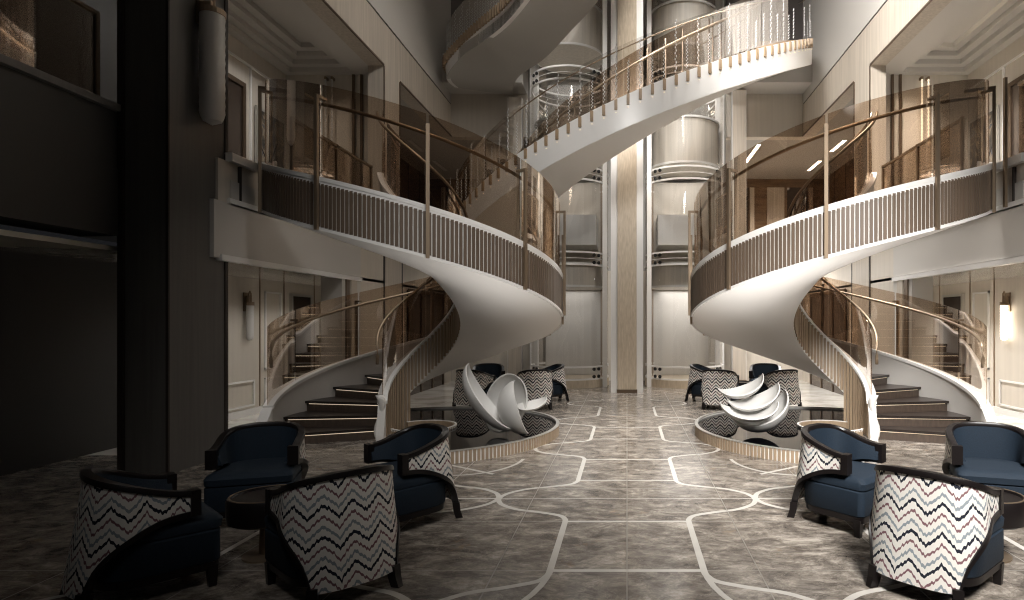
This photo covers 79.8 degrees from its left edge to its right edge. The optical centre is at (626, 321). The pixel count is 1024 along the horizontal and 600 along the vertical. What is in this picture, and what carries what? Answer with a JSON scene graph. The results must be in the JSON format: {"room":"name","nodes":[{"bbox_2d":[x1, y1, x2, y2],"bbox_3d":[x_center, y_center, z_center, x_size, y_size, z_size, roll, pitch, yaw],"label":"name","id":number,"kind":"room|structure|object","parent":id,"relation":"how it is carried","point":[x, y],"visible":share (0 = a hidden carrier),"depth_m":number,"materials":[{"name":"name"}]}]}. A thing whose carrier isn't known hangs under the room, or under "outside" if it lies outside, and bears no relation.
{"room":"ship interior","nodes":[
{"label":"ship interior","id":0,"kind":"room"},
{"bbox_2d":[0,250,116,475],"bbox_3d":[-6.600,0.425,4.450,0.200,2.350,8.900,0,0,0],"label":"wall","id":1,"kind":"structure","parent":0,"point":[58,315],"depth_m":6.81,"materials":[{"name":"grey"}]},
{"bbox_2d":[0,53,120,235],"bbox_3d":[-5.520,-1.585,3.150,0.460,1.370,6.300,0,0,0],"label":"wall","id":2,"kind":"structure","parent":0,"point":[59,171],"depth_m":5.61,"materials":[{"name":"grey"}]},
{"bbox_2d":[0,0,99,95],"bbox_3d":[-5.500,-2.745,3.620,0.040,0.950,5.240,0,0,0],"label":"guard","id":3,"kind":"object","parent":2,"relation":"on","point":[60,39],"visible":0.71,"depth_m":5.79,"materials":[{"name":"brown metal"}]},
{"bbox_2d":[80,0,116,102],"bbox_3d":[-7.100,-3.575,4.450,0.400,3.750,8.900,0,0,0],"label":"wall","id":4,"kind":"structure","parent":0,"point":[107,9],"depth_m":7.99,"materials":[{"name":"grey"}]},
{"bbox_2d":[0,180,272,242],"bbox_3d":[-6.875,-1.550,10.500,4.250,0.300,21.000,0,0,0],"label":"floor","id":5,"kind":"structure","parent":0,"point":[249,195],"depth_m":7.57,"materials":[{"name":"grey paint"}]},
{"bbox_2d":[397,176,398,196],"bbox_3d":[-4.550,-2.300,11.950,0.200,1.200,0.200,0,0,0],"label":"light bar","id":6,"kind":"object","parent":5,"relation":"on","point":[398,176],"visible":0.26,"depth_m":11.93,"materials":[{"name":"clear glass"}]},
{"bbox_2d":[0,229,446,293],"bbox_3d":[-5.725,-0.775,8.100,1.950,0.050,16.200,0,0,0],"label":"ceiling","id":7,"kind":"structure","parent":0,"point":[9,240],"depth_m":6.47,"materials":[{"name":"paint"}]},
{"bbox_2d":[228,276,320,412],"bbox_3d":[-6.575,0.425,12.550,0.250,2.350,7.300,0,0,0],"label":"wall","id":8,"kind":"structure","parent":0,"point":[247,360],"depth_m":10.47,"materials":[{"name":"white paint"}]},
{"bbox_2d":[228,406,262,420],"bbox_3d":[-6.480,1.545,10.800,0.040,0.110,3.800,0,0,0],"label":"baseboard","id":9,"kind":"structure","parent":8,"relation":"attached to","point":[234,415],"depth_m":10.13,"materials":[{"name":"white paint"}]},
{"bbox_2d":[243,291,254,340],"bbox_3d":[-6.419,-0.107,10.200,0.152,0.854,0.134,0,0,0],"label":"wall sconce","id":10,"kind":"object","parent":8,"relation":"attached to","point":[248,305],"visible":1,"depth_m":10.16,"materials":[{"name":"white glass"}]},
{"bbox_2d":[117,0,451,473],"bbox_3d":[-5.015,-4.900,8.100,0.630,13.000,16.200,0,0,0],"label":"wall","id":11,"kind":"structure","parent":0,"point":[172,296],"depth_m":6.54,"materials":[{"name":"grey wood"}]},
{"bbox_2d":[196,0,225,125],"bbox_3d":[-4.654,-2.942,6.720,0.282,1.484,0.264,0,0,0],"label":"wall sconce","id":12,"kind":"object","parent":11,"relation":"attached to","point":[211,19],"visible":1,"depth_m":6.63,"materials":[{"name":"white glass"}]},
{"bbox_2d":[216,254,361,281],"bbox_3d":[-4.760,-0.755,8.850,0.080,0.070,3.700,0,0,0],"label":"trim","id":13,"kind":"structure","parent":11,"relation":"attached to","point":[226,258],"depth_m":8.21,"materials":[{"name":"white paint"}]},
{"bbox_2d":[321,135,372,189],"bbox_3d":[-4.850,-2.495,10.030,0.040,0.950,2.740,0,0,0],"label":"guard","id":14,"kind":"object","parent":11,"relation":"on","point":[337,163],"visible":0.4,"depth_m":10.28,"materials":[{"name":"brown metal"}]},
{"bbox_2d":[407,289,443,395],"bbox_3d":[-4.720,0.440,14.155,0.060,2.320,2.510,0,0,0],"label":"door","id":15,"kind":"structure","parent":11,"relation":"in","point":[418,305],"depth_m":13.89,"materials":[{"name":"brown wood"}]},
{"bbox_2d":[210,199,360,276],"bbox_3d":[-4.900,-1.085,8.800,0.300,0.669,3.800,0,0,0],"label":"beam","id":16,"kind":"structure","parent":0,"point":[234,231],"depth_m":8.09,"materials":[{"name":"grey paint"}]},
{"bbox_2d":[286,74,362,159],"bbox_3d":[-6.120,-3.575,12.255,1.560,3.750,0.290,0,0,0],"label":"wall","id":17,"kind":"structure","parent":0,"point":[347,89],"depth_m":12.15,"materials":[{"name":"brown wood"}]},
{"bbox_2d":[324,76,328,136],"bbox_3d":[-6.060,-4.235,12.095,0.044,1.390,0.111,0,0,0],"label":"light","id":18,"kind":"object","parent":17,"relation":"attached to","point":[325,77],"visible":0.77,"depth_m":12.05,"materials":[{"name":"clear glass"}]},
{"bbox_2d":[330,76,334,140],"bbox_3d":[-5.930,-4.235,12.095,0.044,1.390,0.111,0,0,0],"label":"light","id":19,"kind":"object","parent":17,"relation":"attached to","point":[332,78],"visible":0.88,"depth_m":12.05,"materials":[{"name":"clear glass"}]},
{"bbox_2d":[228,33,425,203],"bbox_3d":[-7.085,-3.575,14.950,0.430,3.750,12.100,0,0,0],"label":"wall","id":20,"kind":"structure","parent":0,"point":[244,63],"depth_m":11.11,"materials":[{"name":"white paint"}]},
{"bbox_2d":[228,73,245,157],"bbox_3d":[-6.870,-2.990,10.325,0.060,2.580,0.910,0,0,0],"label":"door","id":21,"kind":"structure","parent":20,"relation":"in","point":[236,87],"depth_m":10.56,"materials":[{"name":"brown wood"}]},
{"bbox_2d":[255,105,264,162],"bbox_3d":[-6.860,-3.260,11.560,0.040,1.500,0.940,0,0,0],"label":"framed picture","id":22,"kind":"object","parent":20,"relation":"attached to","point":[256,106],"visible":0.19,"depth_m":11.11,"materials":[{"name":"silver metal"}]},
{"bbox_2d":[321,277,360,366],"bbox_3d":[-4.915,0.425,10.350,0.370,2.350,0.700,0,0,0],"label":"wall pier","id":23,"kind":"object","parent":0,"point":[337,329],"visible":0.59,"depth_m":10.00,"materials":[{"name":"grey paint"}]},
{"bbox_2d":[363,72,367,162],"bbox_3d":[-5.180,-3.350,12.180,0.320,3.300,0.640,0,0,0],"label":"wall","id":24,"kind":"structure","parent":0,"point":[365,76],"depth_m":12.08,"materials":[{"name":"grey paint"}]},
{"bbox_2d":[228,0,526,178],"bbox_3d":[-5.000,-5.250,10.500,4.600,0.500,21.000,0,0,0],"label":"ceiling","id":25,"kind":"structure","parent":0,"point":[287,34],"depth_m":11.33,"materials":[{"name":"grey paint"}]},
{"bbox_2d":[407,139,424,151],"bbox_3d":[-5.960,-4.982,16.950,0.120,0.036,1.100,0,0,0],"label":"recessed light","id":26,"kind":"object","parent":25,"relation":"in","point":[411,141],"visible":1,"depth_m":16.88,"materials":[{"name":"silver metal"}]},
{"bbox_2d":[442,0,527,139],"bbox_3d":[-3.875,-8.200,16.350,2.350,6.400,0.300,0,0,0],"label":"wall","id":27,"kind":"structure","parent":0,"point":[473,116],"depth_m":16.20,"materials":[{"name":"paint"}]},
{"bbox_2d":[442,53,527,94],"bbox_3d":[-3.725,-6.525,15.950,2.050,0.750,1.100,0,0,0],"label":"ceiling","id":28,"kind":"structure","parent":0,"point":[520,86],"depth_m":15.87,"materials":[{"name":"grey paint"}]},
{"bbox_2d":[442,0,597,94],"bbox_3d":[-2.629,-7.405,14.166,2.090,2.849,4.637,0,0,-44],"label":"curved staircase","id":29,"kind":"structure","parent":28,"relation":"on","point":[493,43],"depth_m":13.83,"materials":[{"name":"white paint"}]},
{"bbox_2d":[0,381,1023,599],"bbox_3d":[0.000,1.660,9.500,18.000,0.120,25.000,0,0,0],"label":"floor","id":30,"kind":"structure","parent":0,"point":[38,505],"depth_m":4.69,"materials":[{"name":"stone"}]},
{"bbox_2d":[59,468,222,599],"bbox_3d":[-2.920,1.230,3.611,0.670,0.739,0.701,0,0,41],"label":"lounge chair","id":31,"kind":"object","parent":30,"relation":"on","point":[131,530],"visible":1,"depth_m":3.38,"materials":[{"name":"multicoloured fabric"}]},
{"bbox_2d":[131,501,222,544],"bbox_3d":[-2.886,1.206,3.649,0.609,0.097,0.599,0,0,41],"label":"seat cushion","id":32,"kind":"object","parent":31,"relation":"on","point":[209,520],"depth_m":3.52,"materials":[{"name":"blue fabric"}]},
{"bbox_2d":[39,531,258,599],"bbox_3d":[-3.130,1.598,2.531,0.705,0.001,7.062,0,0,0],"label":"trim","id":33,"kind":"structure","parent":30,"relation":"on","point":[257,532],"depth_m":4.20,"materials":[{"name":"stone"}]},
{"bbox_2d":[203,421,308,517],"bbox_3d":[-3.016,1.230,4.936,0.670,0.739,0.701,0,0,-18],"label":"lounge chair","id":34,"kind":"object","parent":30,"relation":"on","point":[257,454],"visible":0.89,"depth_m":4.86,"materials":[{"name":"blue fabric"}]},
{"bbox_2d":[203,457,300,486],"bbox_3d":[-3.000,1.206,4.887,0.609,0.097,0.599,0,0,-18],"label":"seat cushion","id":35,"kind":"object","parent":34,"relation":"on","point":[239,471],"depth_m":4.68,"materials":[{"name":"blue fabric"}]},
{"bbox_2d":[225,484,286,563],"bbox_3d":[-2.470,1.388,4.120,0.480,0.424,0.480,0,0,0],"label":"side table","id":36,"kind":"object","parent":30,"relation":"on","point":[244,509],"visible":0.44,"depth_m":3.92,"materials":[{"name":"black wood"}]},
{"bbox_2d":[264,465,402,599],"bbox_3d":[-1.781,1.230,3.670,0.701,0.739,0.670,0,0,44],"label":"lounge chair","id":37,"kind":"object","parent":30,"relation":"on","point":[338,530],"visible":1,"depth_m":3.43,"materials":[{"name":"multicoloured fabric"}]},
{"bbox_2d":[264,515,277,533],"bbox_3d":[-1.817,1.206,3.705,0.599,0.097,0.609,0,0,44],"label":"seat cushion","id":38,"kind":"object","parent":37,"relation":"on","point":[271,523],"depth_m":3.59,"materials":[{"name":"blue fabric"}]},
{"bbox_2d":[201,459,552,599],"bbox_3d":[-1.981,1.597,4.790,3.793,0.001,4.141,0,0,-34],"label":"trim","id":39,"kind":"structure","parent":30,"relation":"on","point":[548,573],"depth_m":3.84,"materials":[{"name":"stone"}]},
{"bbox_2d":[256,79,565,443],"bbox_3d":[-2.857,-0.731,8.429,3.994,4.662,3.915,0,0,0],"label":"spiral staircase","id":40,"kind":"structure","parent":30,"relation":"on","point":[506,292],"depth_m":7.73,"materials":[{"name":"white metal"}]},
{"bbox_2d":[288,418,376,419],"bbox_3d":[-4.066,1.341,8.300,1.185,0.009,0.014,0,0,-6],"label":"step light","id":41,"kind":"object","parent":40,"relation":"on","point":[342,418],"depth_m":8.32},
{"bbox_2d":[305,431,373,435],"bbox_3d":[-3.980,1.490,7.966,1.185,0.009,0.014,0,0,-22],"label":"step light","id":42,"kind":"object","parent":40,"relation":"on","point":[366,431],"depth_m":8.02,"materials":[{"name":"plastic"}]},
{"bbox_2d":[309,403,377,405],"bbox_3d":[-4.053,1.190,8.645,1.185,0.009,0.014,0,0,11],"label":"step light","id":43,"kind":"object","parent":40,"relation":"on","point":[309,403],"depth_m":8.65,"materials":[{"name":"plastic"}]},
{"bbox_2d":[364,423,462,521],"bbox_3d":[-1.760,1.230,4.849,0.670,0.739,0.701,0,0,42],"label":"lounge chair","id":44,"kind":"object","parent":30,"relation":"on","point":[419,454],"visible":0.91,"depth_m":4.71,"materials":[{"name":"blue fabric"}]},
{"bbox_2d":[364,461,439,490],"bbox_3d":[-1.794,1.206,4.811,0.609,0.097,0.599,0,0,42],"label":"seat cushion","id":45,"kind":"object","parent":44,"relation":"on","point":[424,478],"depth_m":4.60,"materials":[{"name":"blue fabric"}]},
{"bbox_2d":[353,485,500,599],"bbox_3d":[-1.500,1.598,2.531,0.705,0.001,7.062,0,0,0],"label":"trim","id":46,"kind":"structure","parent":30,"relation":"on","point":[392,593],"depth_m":3.62,"materials":[{"name":"stone"}]},
{"bbox_2d":[452,369,495,405],"bbox_3d":[-2.845,1.230,11.164,0.670,0.739,0.701,0,0,20],"label":"lounge chair","id":47,"kind":"object","parent":30,"relation":"on","point":[485,380],"visible":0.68,"depth_m":10.93,"materials":[{"name":"multicoloured fabric"}]},
{"bbox_2d":[391,406,558,463],"bbox_3d":[-2.290,1.524,8.721,2.517,0.153,3.797,0,0,-27],"label":"reflecting pool","id":48,"kind":"object","parent":30,"relation":"on","point":[470,439],"visible":0.62,"depth_m":8.05,"materials":[{"name":"beige stone"}]},
{"bbox_2d":[462,363,546,433],"bbox_3d":[-1.570,0.983,7.695,0.989,0.931,0.734,0,0,10],"label":"sculpture","id":49,"kind":"object","parent":48,"relation":"in","point":[505,403],"visible":1,"depth_m":7.66,"materials":[{"name":"grey"}]},
{"bbox_2d":[473,363,504,378],"bbox_3d":[-2.846,1.230,12.336,0.670,0.739,0.701,0,0,-14],"label":"lounge chair","id":50,"kind":"object","parent":30,"relation":"on","point":[496,369],"visible":0.32,"depth_m":12.54,"materials":[{"name":"blue fabric"}]},
{"bbox_2d":[0,394,1023,599],"bbox_3d":[0.000,1.599,7.639,9.400,0.001,17.278,0,0,0],"label":"trim","id":51,"kind":"structure","parent":30,"relation":"on","point":[588,394],"depth_m":3.86,"materials":[{"name":"grey"}]},
{"bbox_2d":[508,97,522,374],"bbox_3d":[-2.950,-2.150,15.925,0.380,7.500,0.380,0,0,0],"label":"wooden column","id":52,"kind":"structure","parent":30,"relation":"on","point":[515,356],"depth_m":15.75,"materials":[{"name":"brown wood"}]},
{"bbox_2d":[440,399,603,599],"bbox_3d":[-0.825,1.599,5.701,0.705,0.001,13.402,0,0,0],"label":"trim","id":53,"kind":"structure","parent":30,"relation":"on","point":[553,559],"depth_m":4.76,"materials":[{"name":"stone"}]},
{"bbox_2d":[517,369,552,409],"bbox_3d":[-1.725,1.230,11.164,0.670,0.739,0.701,0,0,-20],"label":"lounge chair","id":54,"kind":"object","parent":30,"relation":"on","point":[538,382],"visible":0.72,"depth_m":10.90,"materials":[{"name":"multicoloured fabric"}]},
{"bbox_2d":[543,364,569,400],"bbox_3d":[-1.573,1.230,12.244,0.701,0.739,0.670,0,0,-25],"label":"lounge chair","id":55,"kind":"object","parent":30,"relation":"on","point":[558,374],"visible":0.59,"depth_m":12.04,"materials":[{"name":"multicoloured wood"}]},
{"bbox_2d":[530,0,608,388],"bbox_3d":[-1.490,-4.850,15.350,2.060,12.900,2.000,0,0,0],"label":"shaft","id":56,"kind":"object","parent":30,"relation":"on","point":[580,344],"visible":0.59,"depth_m":15.55,"materials":[{"name":"grey paint"}]},
{"bbox_2d":[611,0,642,392],"bbox_3d":[0.000,-4.900,13.850,0.730,13.000,0.730,0,0,0],"label":"stone column","id":57,"kind":"structure","parent":30,"relation":"on","point":[626,15],"depth_m":13.50,"materials":[{"name":"stone"}]},
{"bbox_2d":[502,427,751,571],"bbox_3d":[0.000,1.599,6.500,2.320,0.001,7.630,0,0,0],"label":"trim","id":58,"kind":"structure","parent":30,"relation":"on","point":[555,570],"depth_m":4.81,"materials":[{"name":"stone"}]},
{"bbox_2d":[645,0,723,388],"bbox_3d":[1.490,-4.850,15.350,2.060,12.900,2.000,0,0,0],"label":"shaft","id":59,"kind":"object","parent":30,"relation":"on","point":[689,147],"visible":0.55,"depth_m":14.97,"materials":[{"name":"stone"}]},
{"bbox_2d":[684,364,710,400],"bbox_3d":[1.573,1.230,12.244,0.701,0.739,0.670,0,0,25],"label":"lounge chair","id":60,"kind":"object","parent":30,"relation":"on","point":[695,374],"visible":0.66,"depth_m":12.04,"materials":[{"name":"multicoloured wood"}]},
{"bbox_2d":[701,369,738,409],"bbox_3d":[1.725,1.230,11.164,0.670,0.739,0.701,0,0,20],"label":"lounge chair","id":61,"kind":"object","parent":30,"relation":"on","point":[712,379],"visible":0.89,"depth_m":10.90,"materials":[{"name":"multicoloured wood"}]},
{"bbox_2d":[650,399,813,599],"bbox_3d":[0.825,1.599,5.701,0.705,0.001,13.402,0,0,0],"label":"trim","id":62,"kind":"structure","parent":30,"relation":"on","point":[700,559],"depth_m":4.76,"materials":[{"name":"stone"}]},
{"bbox_2d":[731,90,746,380],"bbox_3d":[2.950,-2.250,15.925,0.380,7.700,0.380,0,0,0],"label":"wooden column","id":63,"kind":"structure","parent":30,"relation":"on","point":[738,97],"depth_m":15.75,"materials":[{"name":"brown wood"}]},
{"bbox_2d":[738,381,750,399],"bbox_3d":[2.250,1.388,11.850,0.432,0.424,0.432,0,0,0],"label":"side table","id":64,"kind":"object","parent":30,"relation":"on","point":[741,383],"visible":0.23,"depth_m":11.67,"materials":[{"name":"black wood"}]},
{"bbox_2d":[701,459,804,599],"bbox_3d":[1.981,1.597,4.790,3.793,0.001,4.141,0,0,34],"label":"trim","id":65,"kind":"structure","parent":30,"relation":"on","point":[705,573],"depth_m":3.83,"materials":[{"name":"stone"}]},
{"bbox_2d":[749,363,780,396],"bbox_3d":[2.846,1.230,12.336,0.670,0.739,0.701,0,0,14],"label":"lounge chair","id":66,"kind":"object","parent":30,"relation":"on","point":[756,369],"visible":0.46,"depth_m":12.53,"materials":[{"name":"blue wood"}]},
{"bbox_2d":[695,406,862,463],"bbox_3d":[2.290,1.524,8.721,2.517,0.153,3.797,0,0,27],"label":"reflecting pool","id":67,"kind":"object","parent":30,"relation":"on","point":[782,443],"visible":0.61,"depth_m":8.05,"materials":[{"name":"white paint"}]},
{"bbox_2d":[717,373,788,432],"bbox_3d":[1.648,1.069,7.864,0.926,0.750,0.872,0,0,0],"label":"sculpture","id":68,"kind":"object","parent":67,"relation":"in","point":[763,411],"visible":1,"depth_m":7.88,"materials":[{"name":"grey"}]},
{"bbox_2d":[757,369,801,405],"bbox_3d":[2.845,1.230,11.164,0.670,0.739,0.701,0,0,-20],"label":"lounge chair","id":69,"kind":"object","parent":30,"relation":"on","point":[788,380],"visible":0.74,"depth_m":10.91,"materials":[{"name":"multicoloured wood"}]},
{"bbox_2d":[753,485,909,599],"bbox_3d":[1.500,1.598,2.531,0.705,0.001,7.062,0,0,0],"label":"trim","id":70,"kind":"structure","parent":30,"relation":"on","point":[860,593],"depth_m":3.64,"materials":[{"name":"stone"}]},
{"bbox_2d":[787,423,885,538],"bbox_3d":[1.730,1.230,4.859,0.670,0.739,0.701,0,0,-42],"label":"lounge chair","id":71,"kind":"object","parent":30,"relation":"on","point":[834,478],"visible":0.98,"depth_m":4.67,"materials":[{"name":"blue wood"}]},
{"bbox_2d":[810,460,876,490],"bbox_3d":[1.764,1.206,4.821,0.609,0.097,0.599,0,0,-42],"label":"seat cushion","id":72,"kind":"object","parent":71,"relation":"on","point":[862,476],"depth_m":4.59,"materials":[{"name":"blue fabric"}]},
{"bbox_2d":[688,79,997,443],"bbox_3d":[2.857,-0.731,8.429,3.994,4.662,3.915,0,0,0],"label":"spiral staircase","id":73,"kind":"structure","parent":30,"relation":"on","point":[747,292],"depth_m":7.70,"materials":[{"name":"white"}]},
{"bbox_2d":[876,403,944,405],"bbox_3d":[4.053,1.190,8.646,1.185,0.009,0.006,0,0,-10],"label":"step light","id":74,"kind":"object","parent":73,"relation":"on","point":[878,404],"depth_m":8.65,"materials":[{"name":"beige"}]},
{"bbox_2d":[880,431,944,435],"bbox_3d":[3.981,1.490,7.967,1.185,0.009,0.006,0,0,22],"label":"step light","id":75,"kind":"object","parent":73,"relation":"on","point":[898,433],"depth_m":8.02,"materials":[{"name":"beige"}]},
{"bbox_2d":[877,418,965,419],"bbox_3d":[4.066,1.341,8.301,1.185,0.009,0.006,0,0,6],"label":"step light","id":76,"kind":"object","parent":73,"relation":"on","point":[877,418],"depth_m":8.30,"materials":[{"name":"beige"}]},
{"bbox_2d":[866,465,1004,599],"bbox_3d":[1.871,1.230,3.670,0.701,0.739,0.670,0,0,-44],"label":"lounge chair","id":77,"kind":"object","parent":30,"relation":"on","point":[929,530],"visible":1,"depth_m":3.43,"materials":[{"name":"fabric"}]},
{"bbox_2d":[992,515,1003,533],"bbox_3d":[1.907,1.206,3.705,0.599,0.097,0.609,0,0,-44],"label":"seat cushion","id":78,"kind":"object","parent":77,"relation":"on","point":[998,522],"depth_m":3.60,"materials":[{"name":"blue fabric"}]},
{"bbox_2d":[942,421,1023,494],"bbox_3d":[2.986,1.230,4.936,0.670,0.739,0.701,0,0,18],"label":"lounge chair","id":79,"kind":"object","parent":30,"relation":"on","point":[985,453],"visible":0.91,"depth_m":5.02,"materials":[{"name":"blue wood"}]},
{"bbox_2d":[949,457,1023,485],"bbox_3d":[2.970,1.206,4.887,0.609,0.097,0.599,0,0,18],"label":"seat cushion","id":80,"kind":"object","parent":79,"relation":"on","point":[988,471],"depth_m":4.71,"materials":[{"name":"blue fabric"}]},
{"bbox_2d":[1002,489,1023,563],"bbox_3d":[2.470,1.388,4.120,0.480,0.424,0.480,0,0,0],"label":"side table","id":81,"kind":"object","parent":30,"relation":"on","point":[1013,514],"visible":0.27,"depth_m":3.90,"materials":[{"name":"black wood"}]},
{"bbox_2d":[1004,536,1023,549],"bbox_3d":[3.130,1.598,2.531,0.705,0.001,7.062,0,0,0],"label":"trim","id":82,"kind":"structure","parent":30,"relation":"on","point":[1005,537],"depth_m":4.34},
{"bbox_2d":[430,179,823,233],"bbox_3d":[0.000,-3.350,21.080,14.200,3.300,0.240,0,0,0],"label":"wall","id":83,"kind":"structure","parent":0,"point":[768,201],"depth_m":21.00,"materials":[{"name":"brown wood"}]},
{"bbox_2d":[451,0,802,380],"bbox_3d":[0.000,-4.900,16.500,14.000,13.000,0.200,0,0,0],"label":"wall","id":84,"kind":"structure","parent":0,"point":[573,85],"depth_m":16.40,"materials":[{"name":"grey paint"}]},
{"bbox_2d":[726,0,811,139],"bbox_3d":[3.875,-8.200,16.350,2.350,6.400,0.300,0,0,0],"label":"wall","id":85,"kind":"structure","parent":0,"point":[768,116],"depth_m":16.20,"materials":[{"name":"paint"}]},
{"bbox_2d":[726,64,811,94],"bbox_3d":[3.725,-6.525,15.950,2.050,0.750,1.100,0,0,0],"label":"ceiling","id":86,"kind":"structure","parent":0,"point":[796,81],"depth_m":15.47,"materials":[{"name":"grey paint"}]},
{"bbox_2d":[726,0,1023,178],"bbox_3d":[5.000,-5.250,10.500,4.600,0.500,21.000,0,0,0],"label":"ceiling","id":87,"kind":"structure","parent":0,"point":[965,34],"depth_m":11.65,"materials":[{"name":"grey paint"}]},
{"bbox_2d":[746,143,760,162],"bbox_3d":[3.700,-4.982,17.750,0.120,0.036,1.900,0,0,0],"label":"recessed light","id":88,"kind":"object","parent":87,"relation":"in","point":[757,145],"visible":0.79,"depth_m":17.54,"materials":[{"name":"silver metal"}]},
{"bbox_2d":[807,160,821,170],"bbox_3d":[5.960,-4.982,19.100,0.120,0.036,1.200,0,0,0],"label":"recessed light","id":89,"kind":"object","parent":87,"relation":"in","point":[816,163],"visible":1,"depth_m":19.03,"materials":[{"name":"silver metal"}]},
{"bbox_2d":[829,139,846,151],"bbox_3d":[5.960,-4.982,16.950,0.120,0.036,1.100,0,0,0],"label":"recessed light","id":90,"kind":"object","parent":87,"relation":"in","point":[842,141],"visible":1,"depth_m":16.88,"materials":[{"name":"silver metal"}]},
{"bbox_2d":[886,72,890,162],"bbox_3d":[5.180,-3.350,12.180,0.320,3.300,0.640,0,0,0],"label":"wall","id":91,"kind":"structure","parent":0,"point":[888,76],"depth_m":12.08,"materials":[{"name":"grey paint"}]},
{"bbox_2d":[802,0,1023,382],"bbox_3d":[4.875,-4.900,8.100,0.350,13.000,16.200,0,0,0],"label":"wall","id":92,"kind":"structure","parent":0,"point":[896,23],"depth_m":12.05,"materials":[{"name":"paint"}]},
{"bbox_2d":[810,289,846,395],"bbox_3d":[4.720,0.440,14.155,0.060,2.320,2.510,0,0,0],"label":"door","id":93,"kind":"structure","parent":92,"relation":"in","point":[835,305],"depth_m":13.89,"materials":[{"name":"brown wood"}]},
{"bbox_2d":[881,135,932,189],"bbox_3d":[4.850,-2.495,10.030,0.040,0.950,2.740,0,0,0],"label":"guard","id":94,"kind":"object","parent":92,"relation":"on","point":[916,163],"visible":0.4,"depth_m":10.28,"materials":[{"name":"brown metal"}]},
{"bbox_2d":[892,256,1023,281],"bbox_3d":[4.760,-0.755,8.850,0.080,0.070,3.700,0,0,0],"label":"trim","id":95,"kind":"structure","parent":92,"relation":"attached to","point":[1020,259],"depth_m":8.37,"materials":[{"name":"white paint"}]},
{"bbox_2d":[1003,77,1023,206],"bbox_3d":[4.765,-2.220,7.330,0.210,1.600,0.220,0,0,0],"label":"guard","id":96,"kind":"object","parent":92,"relation":"on","point":[1005,79],"visible":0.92,"depth_m":7.40,"materials":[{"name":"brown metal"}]},
{"bbox_2d":[893,277,932,366],"bbox_3d":[4.915,0.425,10.350,0.370,2.350,0.700,0,0,0],"label":"wall pier","id":97,"kind":"object","parent":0,"point":[915,329],"visible":0.59,"depth_m":10.00,"materials":[{"name":"grey paint"}]},
{"bbox_2d":[809,258,1023,292],"bbox_3d":[5.725,-0.775,11.700,1.950,0.050,9.000,0,0,0],"label":"ceiling","id":98,"kind":"structure","parent":0,"point":[1012,270],"depth_m":9.68,"materials":[{"name":"paint"}]},
{"bbox_2d":[828,35,1023,203],"bbox_3d":[7.085,-3.575,14.950,0.430,3.750,12.100,0,0,0],"label":"wall","id":99,"kind":"structure","parent":0,"point":[1009,62],"depth_m":11.20,"materials":[{"name":"white paint"}]},
{"bbox_2d":[989,105,998,162],"bbox_3d":[6.860,-3.260,11.560,0.040,1.500,0.940,0,0,0],"label":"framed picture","id":100,"kind":"object","parent":99,"relation":"attached to","point":[997,106],"visible":0.19,"depth_m":11.11,"materials":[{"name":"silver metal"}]},
{"bbox_2d":[1008,74,1023,157],"bbox_3d":[6.870,-2.990,10.325,0.060,2.580,0.910,0,0,0],"label":"door","id":101,"kind":"structure","parent":99,"relation":"in","point":[1013,88],"depth_m":10.64,"materials":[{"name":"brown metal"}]},
{"bbox_2d":[891,74,967,159],"bbox_3d":[6.120,-3.575,12.255,1.560,3.750,0.290,0,0,0],"label":"wall","id":102,"kind":"structure","parent":0,"point":[905,89],"depth_m":12.15,"materials":[{"name":"paint"}]},
{"bbox_2d":[919,76,923,140],"bbox_3d":[5.930,-4.235,12.095,0.044,1.390,0.111,0,0,0],"label":"light","id":103,"kind":"object","parent":102,"relation":"attached to","point":[921,78],"visible":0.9,"depth_m":12.05,"materials":[{"name":"beige"}]},
{"bbox_2d":[925,76,929,136],"bbox_3d":[6.060,-4.235,12.095,0.044,1.390,0.111,0,0,0],"label":"light","id":104,"kind":"object","parent":102,"relation":"attached to","point":[928,77],"visible":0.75,"depth_m":12.05,"materials":[{"name":"beige"}]},
{"bbox_2d":[893,203,1023,276],"bbox_3d":[4.900,-1.085,8.800,0.300,0.669,3.800,0,0,0],"label":"beam","id":105,"kind":"structure","parent":0,"point":[1000,235],"depth_m":8.37,"materials":[{"name":"grey paint"}]},
{"bbox_2d":[933,276,1023,412],"bbox_3d":[6.575,0.425,12.550,0.250,2.350,7.300,0,0,0],"label":"wall","id":106,"kind":"structure","parent":0,"point":[980,299],"depth_m":10.53,"materials":[{"name":"beige paint"}]},
{"bbox_2d":[999,291,1010,340],"bbox_3d":[6.419,-0.107,10.200,0.152,0.854,0.134,0,0,0],"label":"wall sconce","id":107,"kind":"object","parent":106,"relation":"attached to","point":[1005,305],"visible":1,"depth_m":10.16,"materials":[{"name":"beige"}]},
{"bbox_2d":[991,406,1023,419],"bbox_3d":[6.480,1.545,10.800,0.040,0.110,3.800,0,0,0],"label":"baseboard","id":108,"kind":"structure","parent":106,"relation":"attached to","point":[1019,415],"depth_m":10.16,"materials":[{"name":"white paint"}]},
{"bbox_2d":[983,180,1023,216],"bbox_3d":[5.075,-1.550,14.100,0.650,0.300,13.800,0,0,0],"label":"floor","id":109,"kind":"structure","parent":0,"point":[1019,186],"depth_m":7.43,"materials":[{"name":"grey paint"}]},
{"bbox_2d":[855,176,856,196],"bbox_3d":[4.550,-2.300,11.950,0.200,1.200,0.200,0,0,0],"label":"light bar","id":110,"kind":"object","parent":109,"relation":"on","point":[855,176],"visible":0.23,"depth_m":11.93,"materials":[{"name":"beige"}]},
{"bbox_3d":[-4.250,-1.550,14.000,1.000,0.300,3.200,0,0,0],"label":"floor","id":111,"kind":"structure","parent":0,"visible":0},
{"bbox_2d":[444,0,812,238],"bbox_3d":[0.435,-4.616,12.311,8.534,6.967,3.745,0,0,-10],"label":"curved staircase","id":112,"kind":"structure","parent":111,"relation":"on","point":[746,42],"depth_m":11.15,"materials":[{"name":"white paint"}]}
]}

